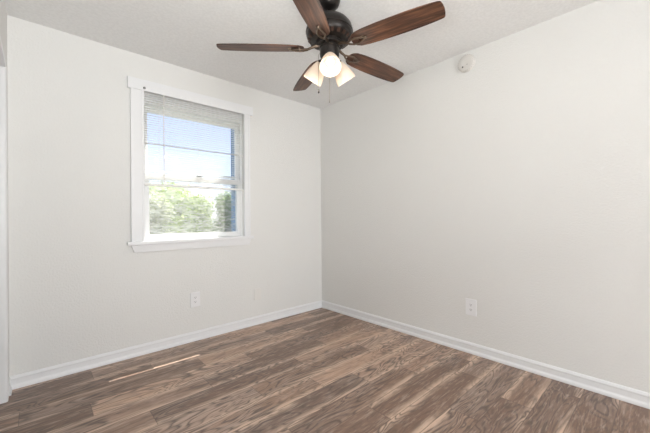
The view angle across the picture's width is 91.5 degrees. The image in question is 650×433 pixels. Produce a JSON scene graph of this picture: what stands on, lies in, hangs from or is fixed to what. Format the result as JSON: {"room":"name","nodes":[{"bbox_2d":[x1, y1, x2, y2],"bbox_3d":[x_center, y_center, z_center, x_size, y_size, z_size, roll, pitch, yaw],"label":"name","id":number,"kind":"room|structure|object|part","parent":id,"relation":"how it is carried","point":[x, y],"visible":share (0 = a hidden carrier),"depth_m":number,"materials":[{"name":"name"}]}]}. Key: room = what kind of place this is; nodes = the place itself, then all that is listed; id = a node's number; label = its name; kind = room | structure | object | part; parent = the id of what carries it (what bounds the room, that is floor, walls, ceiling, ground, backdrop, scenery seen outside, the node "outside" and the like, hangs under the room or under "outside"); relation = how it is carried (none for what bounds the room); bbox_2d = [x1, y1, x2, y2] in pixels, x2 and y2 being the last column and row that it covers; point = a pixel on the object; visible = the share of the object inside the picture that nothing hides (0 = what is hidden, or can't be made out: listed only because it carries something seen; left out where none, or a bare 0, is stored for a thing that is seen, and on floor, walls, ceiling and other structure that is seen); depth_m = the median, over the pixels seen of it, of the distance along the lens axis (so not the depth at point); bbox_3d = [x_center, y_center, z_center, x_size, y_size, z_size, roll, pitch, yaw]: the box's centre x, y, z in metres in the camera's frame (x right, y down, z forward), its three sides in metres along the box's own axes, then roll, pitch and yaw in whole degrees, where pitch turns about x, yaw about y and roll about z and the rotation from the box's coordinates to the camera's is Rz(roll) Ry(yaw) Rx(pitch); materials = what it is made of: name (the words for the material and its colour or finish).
{"room":"empty bedroom","nodes":[
{"label":"empty bedroom","id":0,"kind":"room"},
{"bbox_2d":[0,0,8,336],"bbox_3d":[0.123,-0.114,-0.413,0.100,2.640,6.600,0,0,-42],"label":"wall","id":1,"kind":"structure","parent":0,"point":[3,13],"depth_m":1.95,"materials":[{"name":"paint"}]},
{"bbox_2d":[0,36,8,403],"bbox_3d":[-1.449,0.092,1.316,0.103,2.057,1.695,0,0,-42],"label":"door","id":2,"kind":"structure","parent":1,"relation":"in","point":[4,339],"depth_m":1.91,"materials":[{"name":"white paint"}]},
{"bbox_3d":[-1.452,-0.923,1.312,0.103,0.026,1.561,0,0,-42],"label":"head casing","id":3,"kind":"part","parent":2,"relation":"part of","materials":[{"name":"white paint"}]},
{"bbox_2d":[9,377,11,395],"bbox_3d":[-2.013,1.083,2.024,0.014,0.085,0.105,0,0,-42],"label":"baseboard","id":4,"kind":"structure","parent":1,"relation":"attached to","point":[10,387],"depth_m":2.00,"materials":[{"name":"white paint"}]},
{"bbox_2d":[7,15,321,376],"bbox_3d":[-1.346,-0.098,2.807,3.665,2.640,0.140,0,0,-42],"label":"wall","id":5,"kind":"structure","parent":0,"point":[77,289],"depth_m":2.44,"materials":[{"name":"paint"}]},
{"bbox_2d":[10,300,321,389],"bbox_3d":[-1.040,1.077,2.969,2.725,0.085,0.018,0,0,-42],"label":"baseboard","id":6,"kind":"structure","parent":5,"relation":"attached to","point":[52,372],"depth_m":2.57,"materials":[{"name":"white paint"}]},
{"bbox_2d":[127,76,253,252],"bbox_3d":[-1.196,-0.414,2.921,1.117,1.402,0.174,0,0,-42],"label":"window","id":7,"kind":"structure","parent":5,"relation":"in","point":[141,239],"depth_m":2.80,"materials":[{"name":"white paint"}]},
{"bbox_3d":[-1.155,-1.070,2.878,1.108,0.090,0.025,0,0,-42],"label":"head casing","id":8,"kind":"part","parent":7,"relation":"part of","materials":[{"name":"white paint"}]},
{"bbox_3d":[-1.193,0.213,2.917,1.110,0.029,0.171,0,0,-42],"label":"sill","id":9,"kind":"part","parent":7,"relation":"part of","materials":[{"name":"white paint"}]},
{"bbox_3d":[-1.217,-0.629,2.961,0.869,0.620,0.029,0,0,-42],"label":"sash","id":10,"kind":"part","parent":7,"relation":"part of","materials":[{"name":"white plastic"}]},
{"bbox_2d":[143,87,242,190],"bbox_3d":[-1.157,-0.658,2.886,0.900,0.801,0.057,0,0,-42],"label":"window blind","id":11,"kind":"object","parent":7,"relation":"attached to","point":[163,96],"visible":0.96,"depth_m":2.85,"materials":[{"name":"plastic"}]},
{"bbox_3d":[-1.404,-0.648,2.678,0.002,0.760,0.031,0,0,-42],"label":"ladder cord","id":12,"kind":"part","parent":11,"relation":"part of","materials":[{"name":"fabric"}]},
{"bbox_3d":[-1.158,-0.266,2.899,0.883,0.018,0.028,0,0,-42],"label":"rail","id":13,"kind":"part","parent":11,"relation":"part of","materials":[{"name":"plastic"}]},
{"bbox_3d":[-0.909,-0.651,3.129,0.002,0.760,0.031,0,0,-42],"label":"ladder cord","id":14,"kind":"part","parent":11,"relation":"part of","materials":[{"name":"fabric"}]},
{"bbox_3d":[-1.186,-0.084,2.932,0.869,0.566,0.031,0,0,-42],"label":"sash","id":15,"kind":"part","parent":7,"relation":"part of","materials":[{"name":"white plastic"}]},
{"bbox_3d":[-1.209,-0.422,2.954,0.895,1.243,0.108,0,0,-42],"label":"frame","id":16,"kind":"part","parent":7,"relation":"part of","materials":[{"name":"white plastic"}]},
{"bbox_2d":[190,291,199,307],"bbox_3d":[-1.172,0.750,2.858,0.086,0.132,0.009,0,0,-42],"label":"wall outlet","id":17,"kind":"object","parent":5,"relation":"attached to","point":[195,296],"visible":1,"depth_m":2.85,"materials":[{"name":"white plastic"}]},
{"bbox_2d":[231,128,235,230],"bbox_3d":[-0.932,-0.406,3.372,0.089,1.550,0.133,0,0,-42],"label":"trim","id":18,"kind":"structure","parent":5,"relation":"attached to","point":[232,133],"depth_m":3.36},
{"bbox_2d":[5,0,598,108],"bbox_3d":[0.866,-1.388,0.369,3.665,0.100,6.740,0,0,-42],"label":"ceiling","id":19,"kind":"structure","parent":0,"point":[186,34],"depth_m":2.25,"materials":[{"name":"paint"}]},
{"bbox_2d":[216,0,444,102],"bbox_3d":[0.065,-1.008,1.921,1.239,0.645,1.273,0,0,-42],"label":"ceiling fan","id":20,"kind":"object","parent":19,"relation":"hanging from","point":[329,31],"visible":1,"depth_m":1.82,"materials":[{"name":"brown wood"}]},
{"bbox_3d":[-0.380,-1.003,1.880,0.511,0.006,0.130,0,12,-3],"label":"blade","id":21,"kind":"part","parent":20,"relation":"part of","materials":[{"name":"brown wood"}]},
{"bbox_3d":[-0.126,-1.009,1.891,0.189,0.040,0.054,0,12,-3],"label":"blade arm","id":22,"kind":"part","parent":20,"relation":"part of","materials":[{"name":"brown metal"}]},
{"bbox_3d":[-0.117,-1.004,2.281,0.130,0.006,0.511,-14,5,-20],"label":"blade","id":23,"kind":"part","parent":20,"relation":"part of","materials":[{"name":"brown wood"}]},
{"bbox_3d":[-0.080,-1.006,1.507,0.130,0.006,0.511,12,3,15],"label":"blade","id":24,"kind":"part","parent":20,"relation":"part of","materials":[{"name":"brown wood"}]},
{"bbox_3d":[-0.050,-0.887,1.943,0.122,0.122,0.122,38,18,23],"label":"lamp shade","id":25,"kind":"part","parent":20,"relation":"part of","materials":[{"name":"white glass"}]},
{"bbox_3d":[-0.021,-0.866,1.878,0.041,0.228,0.002,0,0,-24],"label":"pull chain","id":26,"kind":"part","parent":20,"relation":"part of","materials":[{"name":"gold metal"}]},
{"bbox_3d":[-0.012,-1.010,1.751,0.054,0.040,0.189,12,3,15],"label":"blade arm","id":27,"kind":"part","parent":20,"relation":"part of","materials":[{"name":"brown metal"}]},
{"bbox_3d":[0.029,-0.888,1.811,0.122,0.122,0.122,0,-35,-1],"label":"lamp shade","id":28,"kind":"part","parent":20,"relation":"part of","materials":[{"name":"white glass"}]},
{"bbox_3d":[0.029,-0.896,1.817,0.051,0.082,0.051,0,-35,-1],"label":"bulb","id":29,"kind":"part","parent":20,"relation":"part of","materials":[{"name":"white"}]},
{"bbox_3d":[0.104,-0.889,1.945,0.122,0.122,0.122,-40,19,-25],"label":"lamp shade","id":30,"kind":"part","parent":20,"relation":"part of","materials":[{"name":"white glass"}]},
{"bbox_3d":[0.146,-1.011,1.997,0.189,0.040,0.054,0,-13,-39],"label":"blade arm","id":31,"kind":"part","parent":20,"relation":"part of","materials":[{"name":"brown metal"}]},
{"bbox_3d":[0.156,-1.012,1.817,0.189,0.040,0.054,0,-13,33],"label":"blade arm","id":32,"kind":"part","parent":20,"relation":"part of","materials":[{"name":"brown metal"}]},
{"bbox_3d":[0.345,-1.008,2.155,0.511,0.006,0.130,0,-13,-39],"label":"blade","id":33,"kind":"part","parent":20,"relation":"part of","materials":[{"name":"brown wood"}]},
{"bbox_3d":[0.368,-1.009,1.677,0.511,0.006,0.130,-1,-13,33],"label":"blade","id":34,"kind":"part","parent":20,"relation":"part of","materials":[{"name":"brown wood"}]},
{"bbox_2d":[0,308,649,432],"bbox_3d":[0.886,1.151,0.366,3.665,0.100,6.740,0,0,-42],"label":"floor","id":35,"kind":"structure","parent":0,"point":[320,370],"depth_m":1.98,"materials":[{"name":"wood"}]},
{"bbox_2d":[320,0,649,392],"bbox_3d":[2.226,-0.127,1.502,0.140,2.640,6.600,0,0,-42],"label":"wall","id":36,"kind":"structure","parent":0,"point":[516,184],"depth_m":2.32,"materials":[{"name":"paint"}]},
{"bbox_2d":[458,54,474,72],"bbox_3d":[1.141,-1.242,2.562,0.027,0.140,0.140,0,0,-42],"label":"smoke detector","id":37,"kind":"object","parent":36,"relation":"attached to","point":[466,63],"visible":1,"depth_m":2.55,"materials":[{"name":"plastic"}]},
{"bbox_2d":[466,298,476,316],"bbox_3d":[1.177,0.731,2.550,0.009,0.132,0.086,0,0,-42],"label":"wall outlet","id":38,"kind":"object","parent":36,"relation":"attached to","point":[471,304],"visible":1,"depth_m":2.54,"materials":[{"name":"white plastic"}]},
{"bbox_2d":[322,300,649,408],"bbox_3d":[2.143,1.051,1.485,0.018,0.085,6.500,0,0,-42],"label":"baseboard","id":39,"kind":"structure","parent":36,"relation":"attached to","point":[613,390],"depth_m":2.31,"materials":[{"name":"white paint"}]},
{"label":"outside","id":40,"kind":"structure","parent":0,"visible":0},
{"label":"ground","id":41,"kind":"structure","parent":40,"visible":0},
{"bbox_2d":[149,190,174,234],"bbox_3d":[-5.377,0.402,9.607,1.645,2.442,1.544,0,0,-6],"label":"shrub","id":42,"kind":"object","parent":41,"relation":"on","point":[156,220],"visible":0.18,"depth_m":9.67,"materials":[{"name":"green plant"}]},
{"bbox_2d":[149,180,210,233],"bbox_3d":[-7.709,0.067,14.471,4.664,3.235,4.435,-1,0,42],"label":"tree","id":43,"kind":"object","parent":41,"relation":"on","point":[154,188],"visible":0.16,"depth_m":13.67,"materials":[{"name":"green plant"}]},
{"bbox_2d":[171,193,215,233],"bbox_3d":[-4.482,0.410,10.800,1.420,2.417,1.778,0,0,-42],"label":"shrub","id":44,"kind":"object","parent":41,"relation":"on","point":[181,214],"visible":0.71,"depth_m":10.52,"materials":[{"name":"green plant"}]},
{"bbox_2d":[207,191,230,231],"bbox_3d":[-3.556,0.332,11.970,1.684,2.562,1.723,0,0,-42],"label":"shrub","id":45,"kind":"object","parent":41,"relation":"on","point":[221,206],"visible":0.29,"depth_m":11.56,"materials":[{"name":"green plant"}]}
]}

